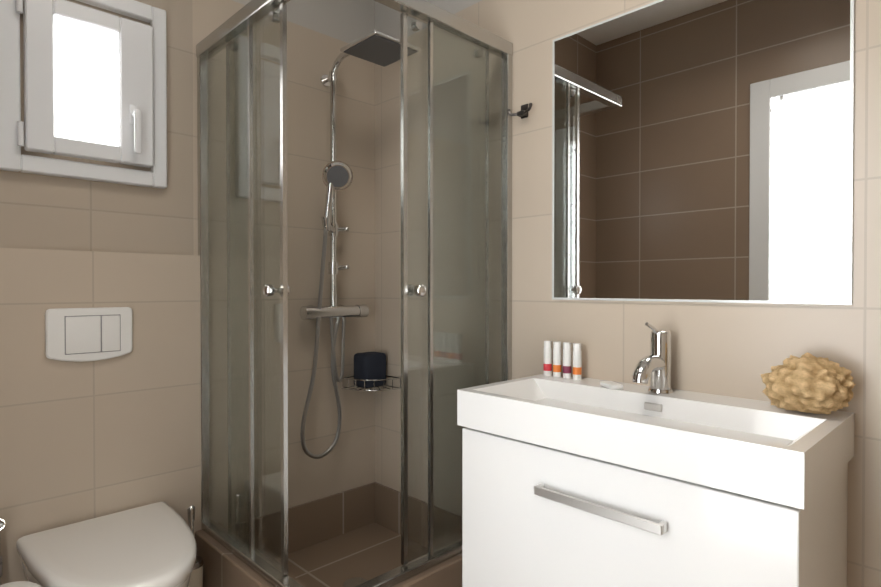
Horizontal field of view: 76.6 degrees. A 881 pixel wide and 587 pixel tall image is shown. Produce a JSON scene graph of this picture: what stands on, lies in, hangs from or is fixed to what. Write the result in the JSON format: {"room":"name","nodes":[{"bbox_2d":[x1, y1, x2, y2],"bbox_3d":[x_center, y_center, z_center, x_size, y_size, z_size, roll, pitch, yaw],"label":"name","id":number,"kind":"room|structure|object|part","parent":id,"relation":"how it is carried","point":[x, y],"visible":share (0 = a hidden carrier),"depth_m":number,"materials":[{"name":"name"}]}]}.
{"room":"bathroom","nodes":[
{"label":"bathroom","id":0,"kind":"room"},
{"bbox_2d":[0,0,374,584],"bbox_3d":[-0.824,-0.314,2.162,1.570,2.880,0.125,-1,1,-44],"label":"wall","id":1,"kind":"structure","parent":0,"point":[39,211],"depth_m":1.99,"materials":[{"name":"beige tile"}]},
{"bbox_2d":[0,519,4,584],"bbox_3d":[-1.274,0.842,1.570,0.071,0.423,0.106,-1,1,-44],"label":"sprayer","id":2,"kind":"object","parent":1,"relation":"attached to","point":[2,523],"visible":0.98,"depth_m":1.59,"materials":[{"name":"silver metal"}]},
{"bbox_2d":[0,0,166,188],"bbox_3d":[-1.109,-0.672,1.756,0.480,0.615,0.099,-1,1,-44],"label":"window","id":3,"kind":"structure","parent":1,"relation":"in","point":[95,84],"depth_m":1.76,"materials":[{"name":"white plastic"}]},
{"bbox_3d":[-1.122,-0.664,1.767,0.181,0.375,0.004,-1,1,-44],"label":"pane","id":4,"kind":"part","parent":3,"relation":"part of","materials":[{"name":"glass"}]},
{"bbox_2d":[45,307,132,361],"bbox_3d":[-1.114,0.131,1.779,0.238,0.170,0.021,-1,1,-44],"label":"flush plate","id":5,"kind":"object","parent":1,"relation":"attached to","point":[83,334],"visible":1,"depth_m":1.76,"materials":[{"name":"white plastic"}]},
{"bbox_2d":[16,502,196,586],"bbox_3d":[-0.918,0.888,1.602,0.416,0.337,0.558,-1,1,-44],"label":"toilet","id":6,"kind":"object","parent":1,"relation":"attached to","point":[152,545],"visible":1,"depth_m":1.56,"materials":[{"name":"white ceramic"}]},
{"bbox_2d":[226,482,461,559],"bbox_3d":[-0.314,0.984,2.103,0.739,0.185,0.739,-1,1,-44],"label":"baseboard","id":7,"kind":"structure","parent":1,"relation":"attached to","point":[310,523],"depth_m":2.42,"materials":[{"name":"brown tile"}]},
{"bbox_2d":[300,30,419,458],"bbox_3d":[-0.335,-0.160,2.242,0.331,1.686,0.494,-1,1,-44],"label":"shower","id":8,"kind":"object","parent":1,"relation":"attached to","point":[378,48],"visible":1,"depth_m":2.29,"materials":[{"name":"silver metal"}]},
{"bbox_2d":[341,375,400,390],"bbox_3d":[-0.309,0.400,2.486,0.190,0.051,0.190,-1,1,-44],"label":"basket","id":9,"kind":"object","parent":1,"relation":"attached to","point":[355,389],"visible":0.85,"depth_m":2.46,"materials":[{"name":"silver metal"}]},
{"bbox_2d":[354,351,385,388],"bbox_3d":[-0.318,0.343,2.513,0.125,0.152,0.100,-1,1,-44],"label":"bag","id":10,"kind":"object","parent":9,"relation":"in","point":[369,365],"visible":0.88,"depth_m":2.47,"materials":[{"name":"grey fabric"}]},
{"bbox_2d":[375,0,880,586],"bbox_3d":[0.619,-0.310,1.737,0.100,2.880,2.550,-1,1,-44],"label":"wall","id":11,"kind":"structure","parent":0,"point":[731,350],"depth_m":1.94,"materials":[{"name":"beige tile"}]},
{"bbox_2d":[507,103,532,118],"bbox_3d":[0.287,-0.648,1.972,0.038,0.048,0.109,-1,1,-44],"label":"hook","id":12,"kind":"object","parent":11,"relation":"attached to","point":[524,111],"visible":0.96,"depth_m":1.97,"materials":[{"name":"grey metal"}]},
{"bbox_2d":[457,373,854,586],"bbox_3d":[0.502,0.596,1.452,0.476,0.635,0.857,-1,1,-44],"label":"bathroom vanity","id":13,"kind":"object","parent":11,"relation":"attached to","point":[585,482],"visible":1,"depth_m":1.27,"materials":[{"name":"white"}]},
{"bbox_2d":[543,341,551,375],"bbox_3d":[0.357,0.216,1.860,0.028,0.115,0.028,-1,1,-44],"label":"bottle","id":14,"kind":"object","parent":13,"relation":"on","point":[547,366],"visible":1,"depth_m":1.85,"materials":[{"name":"white plastic"}]},
{"bbox_2d":[553,341,561,376],"bbox_3d":[0.384,0.216,1.833,0.028,0.115,0.028,-1,1,-44],"label":"bottle","id":15,"kind":"object","parent":13,"relation":"on","point":[557,368],"visible":1,"depth_m":1.82,"materials":[{"name":"white plastic"}]},
{"bbox_2d":[563,342,570,378],"bbox_3d":[0.410,0.216,1.806,0.028,0.115,0.028,-1,1,-44],"label":"bottle","id":16,"kind":"object","parent":13,"relation":"on","point":[566,360],"visible":1,"depth_m":1.79,"materials":[{"name":"white plastic"}]},
{"bbox_2d":[573,343,581,379],"bbox_3d":[0.436,0.217,1.779,0.028,0.115,0.028,-1,1,-44],"label":"bottle","id":17,"kind":"object","parent":13,"relation":"on","point":[577,362],"visible":1,"depth_m":1.77,"materials":[{"name":"white plastic"}]},
{"bbox_3d":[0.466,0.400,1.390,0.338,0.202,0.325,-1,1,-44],"label":"handle","id":18,"kind":"part","parent":13,"relation":"part of","materials":[{"name":"silver metal"}]},
{"bbox_2d":[600,381,622,389],"bbox_3d":[0.501,0.269,1.634,0.040,0.014,0.075,0,1,-9],"label":"soap","id":19,"kind":"object","parent":13,"relation":"on","point":[611,385],"visible":1,"depth_m":1.61,"materials":[{"name":"white plastic"}]},
{"bbox_2d":[632,322,672,392],"bbox_3d":[0.582,0.178,1.536,0.176,0.197,0.066,-1,1,-44],"label":"faucet","id":20,"kind":"object","parent":13,"relation":"on","point":[655,365],"visible":1,"depth_m":1.55,"materials":[{"name":"silver metal"}]},
{"bbox_2d":[761,352,855,414],"bbox_3d":[0.853,0.207,1.304,0.143,0.139,0.186,-1,1,-44],"label":"sponge","id":21,"kind":"object","parent":13,"relation":"on","point":[807,382],"visible":1,"depth_m":1.26,"materials":[{"name":"beige"}]},
{"bbox_2d":[552,0,854,304],"bbox_3d":[0.674,-0.417,1.602,0.006,0.881,0.834,-1,1,-44],"label":"mirror","id":22,"kind":"object","parent":11,"relation":"attached to","point":[701,149],"depth_m":1.54,"materials":[{"name":"white mirror"}]},
{"bbox_3d":[0.672,-0.417,1.600,0.001,0.881,0.834,-1,1,-44],"label":"mirror frame","id":23,"kind":"part","parent":22,"relation":"part of","materials":[{"name":"silver metal"}]},
{"bbox_3d":[-0.167,1.187,1.054,2.200,0.100,2.650,-1,1,-44],"label":"floor","id":24,"kind":"structure","parent":0,"visible":0},
{"bbox_2d":[0,581,40,586],"bbox_3d":[-1.054,0.925,1.359,0.156,0.418,0.156,-1,1,-44],"label":"bin","id":25,"kind":"object","parent":24,"relation":"on","point":[21,584],"visible":1,"depth_m":1.38,"materials":[{"name":"white plastic"}]},
{"bbox_2d":[187,505,203,586],"bbox_3d":[-0.860,0.929,1.926,0.078,0.398,0.078,-1,1,-44],"label":"toilet brush","id":26,"kind":"object","parent":24,"relation":"on","point":[196,578],"visible":0.6,"depth_m":1.91,"materials":[{"name":"silver plastic"}]},
{"bbox_2d":[195,522,461,586],"bbox_3d":[-0.315,0.995,2.033,0.839,0.265,0.839,-1,1,-44],"label":"curb","id":27,"kind":"object","parent":24,"relation":"on","point":[223,566],"visible":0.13,"depth_m":1.80,"materials":[{"name":"brown tile"}]},
{"bbox_2d":[196,0,512,586],"bbox_3d":[-0.314,-0.023,2.030,0.828,1.769,0.828,-1,1,-44],"label":"shower enclosure","id":28,"kind":"object","parent":27,"relation":"on","point":[245,20],"visible":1,"depth_m":1.83,"materials":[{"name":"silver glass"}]},
{"bbox_3d":[-0.288,-0.009,1.696,0.399,0.040,0.313,-1,1,-44],"label":"handle","id":29,"kind":"part","parent":28,"relation":"part of","materials":[{"name":"silver metal"}]},
{"bbox_2d":[273,522,427,586],"bbox_3d":[-0.314,1.101,2.105,0.739,0.050,0.739,-1,1,-44],"label":"floor","id":30,"kind":"structure","parent":24,"relation":"on","point":[370,551],"depth_m":2.27,"materials":[{"name":"brown tile"}]},
{"bbox_2d":[343,577,366,586],"bbox_3d":[-0.314,1.075,2.063,0.090,0.004,0.090,-1,1,-44],"label":"floor drain","id":31,"kind":"object","parent":30,"relation":"on","point":[353,582],"visible":0.75,"depth_m":2.07,"materials":[{"name":"silver metal"}]}
]}

